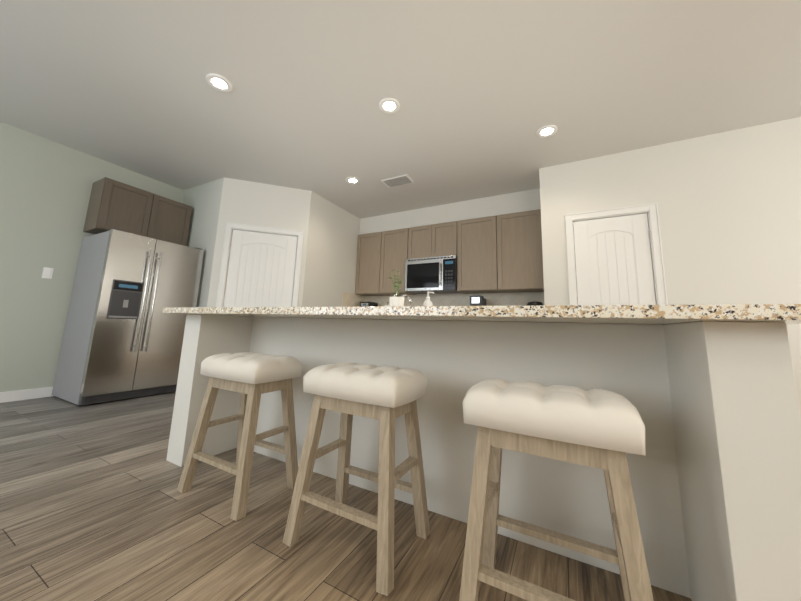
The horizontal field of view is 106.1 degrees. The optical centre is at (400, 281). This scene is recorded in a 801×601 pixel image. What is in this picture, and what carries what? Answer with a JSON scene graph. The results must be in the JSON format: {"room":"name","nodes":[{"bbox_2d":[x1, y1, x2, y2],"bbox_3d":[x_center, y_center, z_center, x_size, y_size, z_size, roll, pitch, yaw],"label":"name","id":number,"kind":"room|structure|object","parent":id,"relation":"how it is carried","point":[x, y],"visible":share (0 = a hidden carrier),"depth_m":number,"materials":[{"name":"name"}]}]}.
{"room":"kitchen","nodes":[
{"label":"kitchen","id":0,"kind":"room"},
{"bbox_2d":[0,121,183,391],"bbox_3d":[-4.414,-0.346,2.172,0.120,2.740,5.050,-3,-10,28],"label":"wall","id":1,"kind":"structure","parent":0,"point":[45,187],"depth_m":3.18,"materials":[{"name":"paint"}]},
{"bbox_2d":[0,387,52,402],"bbox_3d":[-4.416,0.948,1.899,0.018,0.100,4.899,-3,-10,28],"label":"baseboard","id":2,"kind":"structure","parent":1,"relation":"attached to","point":[18,395],"depth_m":3.04,"materials":[{"name":"white"}]},
{"bbox_2d":[42,267,53,278],"bbox_3d":[-3.773,-0.092,3.224,0.007,0.116,0.072,-3,-10,28],"label":"light switch","id":3,"kind":"object","parent":1,"relation":"attached to","point":[47,273],"visible":1,"depth_m":3.22,"materials":[{"name":"white plastic"}]},
{"bbox_2d":[83,177,191,245],"bbox_3d":[-3.276,-0.811,3.839,0.369,0.600,0.920,-3,-10,28],"label":"upper cabinet","id":4,"kind":"object","parent":1,"relation":"attached to","point":[123,207],"visible":0.88,"depth_m":3.63,"materials":[{"name":"brown wood"}]},
{"bbox_2d":[180,177,223,306],"bbox_3d":[-2.771,-0.001,4.060,0.930,2.740,0.120,-3,-10,28],"label":"wall","id":5,"kind":"structure","parent":0,"point":[204,199],"depth_m":4.03,"materials":[{"name":"paint"}]},
{"bbox_2d":[207,177,310,306],"bbox_3d":[-1.872,0.021,4.008,1.117,2.740,0.120,5,-9,-17],"label":"wall","id":6,"kind":"structure","parent":0,"point":[257,204],"depth_m":4.08,"materials":[{"name":"white paint"}]},
{"bbox_2d":[216,222,303,306],"bbox_3d":[-1.855,0.322,3.946,0.964,2.127,0.123,5,-9,-17],"label":"door frame","id":7,"kind":"structure","parent":6,"relation":"attached to","point":[229,227],"depth_m":3.99,"materials":[{"name":"white wood"}]},
{"bbox_2d":[223,229,297,306],"bbox_3d":[-1.843,0.348,3.899,0.808,2.037,0.107,5,-9,-17],"label":"closet door","id":8,"kind":"structure","parent":6,"relation":"in","point":[261,269],"depth_m":4.00,"materials":[{"name":"white wood"}]},
{"bbox_2d":[302,191,359,306],"bbox_3d":[-1.028,0.168,4.783,0.120,2.740,1.480,-3,-10,28],"label":"wall","id":9,"kind":"structure","parent":0,"point":[333,232],"depth_m":4.60,"materials":[{"name":"paint"}]},
{"bbox_2d":[0,391,691,600],"bbox_3d":[-0.150,1.032,0.880,8.740,0.100,7.440,-3,-10,28],"label":"floor","id":10,"kind":"structure","parent":0,"point":[96,504],"depth_m":1.21,"materials":[{"name":"brown wood"}]},
{"bbox_2d":[52,228,203,405],"bbox_3d":[-3.092,0.399,3.533,0.841,1.767,0.910,-3,-10,28],"label":"fridge","id":11,"kind":"object","parent":10,"relation":"on","point":[123,335],"visible":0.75,"depth_m":3.22,"materials":[{"name":"grey metal"}]},
{"bbox_2d":[177,352,302,520],"bbox_3d":[-0.815,0.733,1.599,0.472,0.673,0.352,-3,-10,28],"label":"stool","id":12,"kind":"object","parent":10,"relation":"on","point":[250,377],"visible":1,"depth_m":1.53,"materials":[{"name":"beige wood"}]},
{"bbox_2d":[283,362,429,595],"bbox_3d":[-0.157,0.703,1.262,0.472,0.673,0.352,-3,-10,28],"label":"stool","id":13,"kind":"object","parent":10,"relation":"on","point":[386,396],"visible":1,"depth_m":1.19,"materials":[{"name":"beige wood"}]},
{"bbox_2d":[163,304,800,600],"bbox_3d":[0.006,0.652,1.735,2.770,0.920,1.260,-3,-10,28],"label":"kitchen island","id":14,"kind":"object","parent":10,"relation":"on","point":[709,393],"visible":0.88,"depth_m":1.13,"materials":[{"name":"paint"}]},
{"bbox_2d":[389,270,404,305],"bbox_3d":[-0.022,0.062,1.824,0.104,0.270,0.105,-3,-10,28],"label":"potted plant","id":15,"kind":"object","parent":14,"relation":"on","point":[396,301],"visible":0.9,"depth_m":1.78,"materials":[{"name":"white ceramic"}]},
{"bbox_2d":[392,289,411,303],"bbox_3d":[0.014,0.151,2.151,0.060,0.196,0.283,-3,-10,28],"label":"faucet","id":16,"kind":"object","parent":14,"relation":"on","point":[407,296],"visible":0.42,"depth_m":2.19,"materials":[{"name":"silver metal"}]},
{"bbox_2d":[423,291,434,305],"bbox_3d":[0.174,0.138,1.895,0.063,0.154,0.063,-3,-10,28],"label":"soap dispenser","id":17,"kind":"object","parent":14,"relation":"on","point":[427,302],"visible":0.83,"depth_m":1.88,"materials":[{"name":"white ceramic"}]},
{"bbox_2d":[459,378,653,600],"bbox_3d":[0.448,0.668,0.909,0.472,0.673,0.352,-3,-10,28],"label":"stool","id":18,"kind":"object","parent":10,"relation":"on","point":[603,429],"visible":1,"depth_m":0.84,"materials":[{"name":"white fabric"}]},
{"bbox_3d":[-0.373,1.107,4.747,0.986,0.914,0.630,-3,-10,28],"label":"base cabinet","id":19,"kind":"object","parent":10,"relation":"on","visible":0},
{"bbox_2d":[360,302,377,305],"bbox_3d":[-0.527,0.510,5.012,0.222,0.335,0.250,-3,-10,28],"label":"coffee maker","id":20,"kind":"object","parent":19,"relation":"on","point":[368,304],"visible":0.21,"depth_m":4.95,"materials":[{"name":"black plastic"}]},
{"bbox_3d":[1.274,1.027,3.876,1.136,0.914,0.630,-3,-10,28],"label":"base cabinet","id":21,"kind":"object","parent":10,"relation":"on","visible":0},
{"bbox_2d":[470,295,485,305],"bbox_3d":[1.065,0.394,4.138,0.340,0.401,0.340,-3,-10,28],"label":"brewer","id":22,"kind":"object","parent":21,"relation":"on","point":[477,300],"visible":0.15,"depth_m":4.05,"materials":[{"name":"black plastic"}]},
{"bbox_2d":[526,301,542,305],"bbox_3d":[1.698,0.406,3.803,0.224,0.315,0.272,-3,-10,28],"label":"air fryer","id":23,"kind":"object","parent":21,"relation":"on","point":[534,303],"visible":0.23,"depth_m":3.77,"materials":[{"name":"black plastic"}]},
{"bbox_2d":[0,0,800,218],"bbox_3d":[-0.058,-1.773,1.313,8.740,0.100,7.440,-3,-10,28],"label":"ceiling","id":24,"kind":"structure","parent":0,"point":[481,92],"depth_m":2.38,"materials":[{"name":"white paint"}]},
{"bbox_2d":[206,73,231,92],"bbox_3d":[-1.450,-1.592,2.417,0.187,0.010,0.184,-3,-10,28],"label":"recessed light","id":25,"kind":"object","parent":24,"relation":"in","point":[220,83],"depth_m":2.41,"materials":[{"name":"white"}]},
{"bbox_2d":[346,177,359,183],"bbox_3d":[-0.625,-1.328,3.952,0.182,0.010,0.182,-3,-10,28],"label":"recessed light","id":26,"kind":"object","parent":24,"relation":"in","point":[352,180],"depth_m":3.96,"materials":[{"name":"white"}]},
{"bbox_2d":[379,98,399,113],"bbox_3d":[-0.096,-1.519,2.601,0.182,0.010,0.185,-3,-10,28],"label":"recessed light","id":27,"kind":"object","parent":24,"relation":"in","point":[386,105],"depth_m":2.60,"materials":[{"name":"white"}]},
{"bbox_2d":[381,174,413,187],"bbox_3d":[-0.038,-1.309,3.943,0.380,0.013,0.220,-3,-10,28],"label":"ceiling vent","id":28,"kind":"object","parent":24,"relation":"in","point":[405,179],"visible":0.98,"depth_m":3.93,"materials":[{"name":"white metal"}]},
{"bbox_2d":[536,125,557,137],"bbox_3d":[1.390,-1.430,2.865,0.180,0.010,0.192,-3,-10,28],"label":"recessed light","id":29,"kind":"object","parent":24,"relation":"in","point":[546,131],"depth_m":2.87,"materials":[{"name":"white"}]},
{"bbox_2d":[359,188,540,234],"bbox_3d":[0.639,-1.015,4.780,2.928,0.294,0.279,-3,-10,28],"label":"soffit","id":30,"kind":"structure","parent":0,"point":[516,202],"depth_m":4.52,"materials":[{"name":"paint"}]},
{"bbox_2d":[392,292,514,295],"bbox_3d":[0.693,0.222,4.768,3.170,2.740,0.120,-3,-10,28],"label":"wall","id":31,"kind":"structure","parent":0,"point":[513,292],"depth_m":4.73,"materials":[{"name":"paint"}]},
{"bbox_2d":[355,231,386,295],"bbox_3d":[-0.444,-0.291,5.208,0.551,1.045,0.327,-3,-10,28],"label":"upper cabinet","id":32,"kind":"object","parent":31,"relation":"attached to","point":[369,266],"depth_m":5.07,"materials":[{"name":"brown wood"}]},
{"bbox_2d":[383,228,414,295],"bbox_3d":[-0.063,-0.310,5.006,0.563,1.045,0.327,-3,-10,28],"label":"upper cabinet","id":33,"kind":"object","parent":31,"relation":"attached to","point":[394,241],"depth_m":4.86,"materials":[{"name":"brown wood"}]},
{"bbox_2d":[407,221,458,258],"bbox_3d":[0.547,-0.596,4.728,0.800,0.525,0.327,-3,-10,28],"label":"upper cabinet","id":34,"kind":"object","parent":31,"relation":"attached to","point":[442,239],"depth_m":4.57,"materials":[{"name":"brown wood"}]},
{"bbox_2d":[405,255,459,293],"bbox_3d":[0.504,-0.091,4.601,0.792,0.504,0.438,-3,-10,28],"label":"microwave","id":35,"kind":"object","parent":34,"relation":"attached to","point":[438,274],"visible":1,"depth_m":4.44,"materials":[{"name":"grey metal"}]},
{"bbox_2d":[342,292,544,306],"bbox_3d":[0.508,0.383,4.404,2.929,0.468,0.640,-3,-10,28],"label":"backsplash","id":36,"kind":"structure","parent":31,"relation":"attached to","point":[493,299],"depth_m":4.60,"materials":[{"name":"tile"}]},
{"bbox_2d":[457,215,502,292],"bbox_3d":[1.167,-0.369,4.356,0.623,1.045,0.327,-3,-10,28],"label":"upper cabinet","id":37,"kind":"object","parent":31,"relation":"attached to","point":[499,254],"depth_m":4.21,"materials":[{"name":"brown wood"}]},
{"bbox_2d":[503,209,543,292],"bbox_3d":[1.614,-0.391,4.120,0.641,1.045,0.327,-3,-10,28],"label":"upper cabinet","id":38,"kind":"object","parent":31,"relation":"attached to","point":[522,231],"depth_m":3.95,"materials":[{"name":"brown wood"}]},
{"bbox_2d":[539,117,800,411],"bbox_3d":[3.349,-0.047,2.460,3.940,2.740,0.120,-3,-10,28],"label":"wall","id":39,"kind":"structure","parent":0,"point":[729,206],"depth_m":2.76,"materials":[{"name":"white paint"}]},
{"bbox_2d":[573,213,655,304],"bbox_3d":[2.127,0.336,2.973,0.638,2.037,0.107,-3,-10,28],"label":"pantry door","id":40,"kind":"structure","parent":39,"relation":"in","point":[613,260],"depth_m":3.07,"materials":[{"name":"white wood"}]},
{"bbox_2d":[565,203,667,304],"bbox_3d":[2.149,0.310,3.016,0.794,2.127,0.123,-3,-10,28],"label":"door frame","id":41,"kind":"structure","parent":39,"relation":"attached to","point":[651,210],"depth_m":3.02,"materials":[{"name":"white wood"}]}
]}

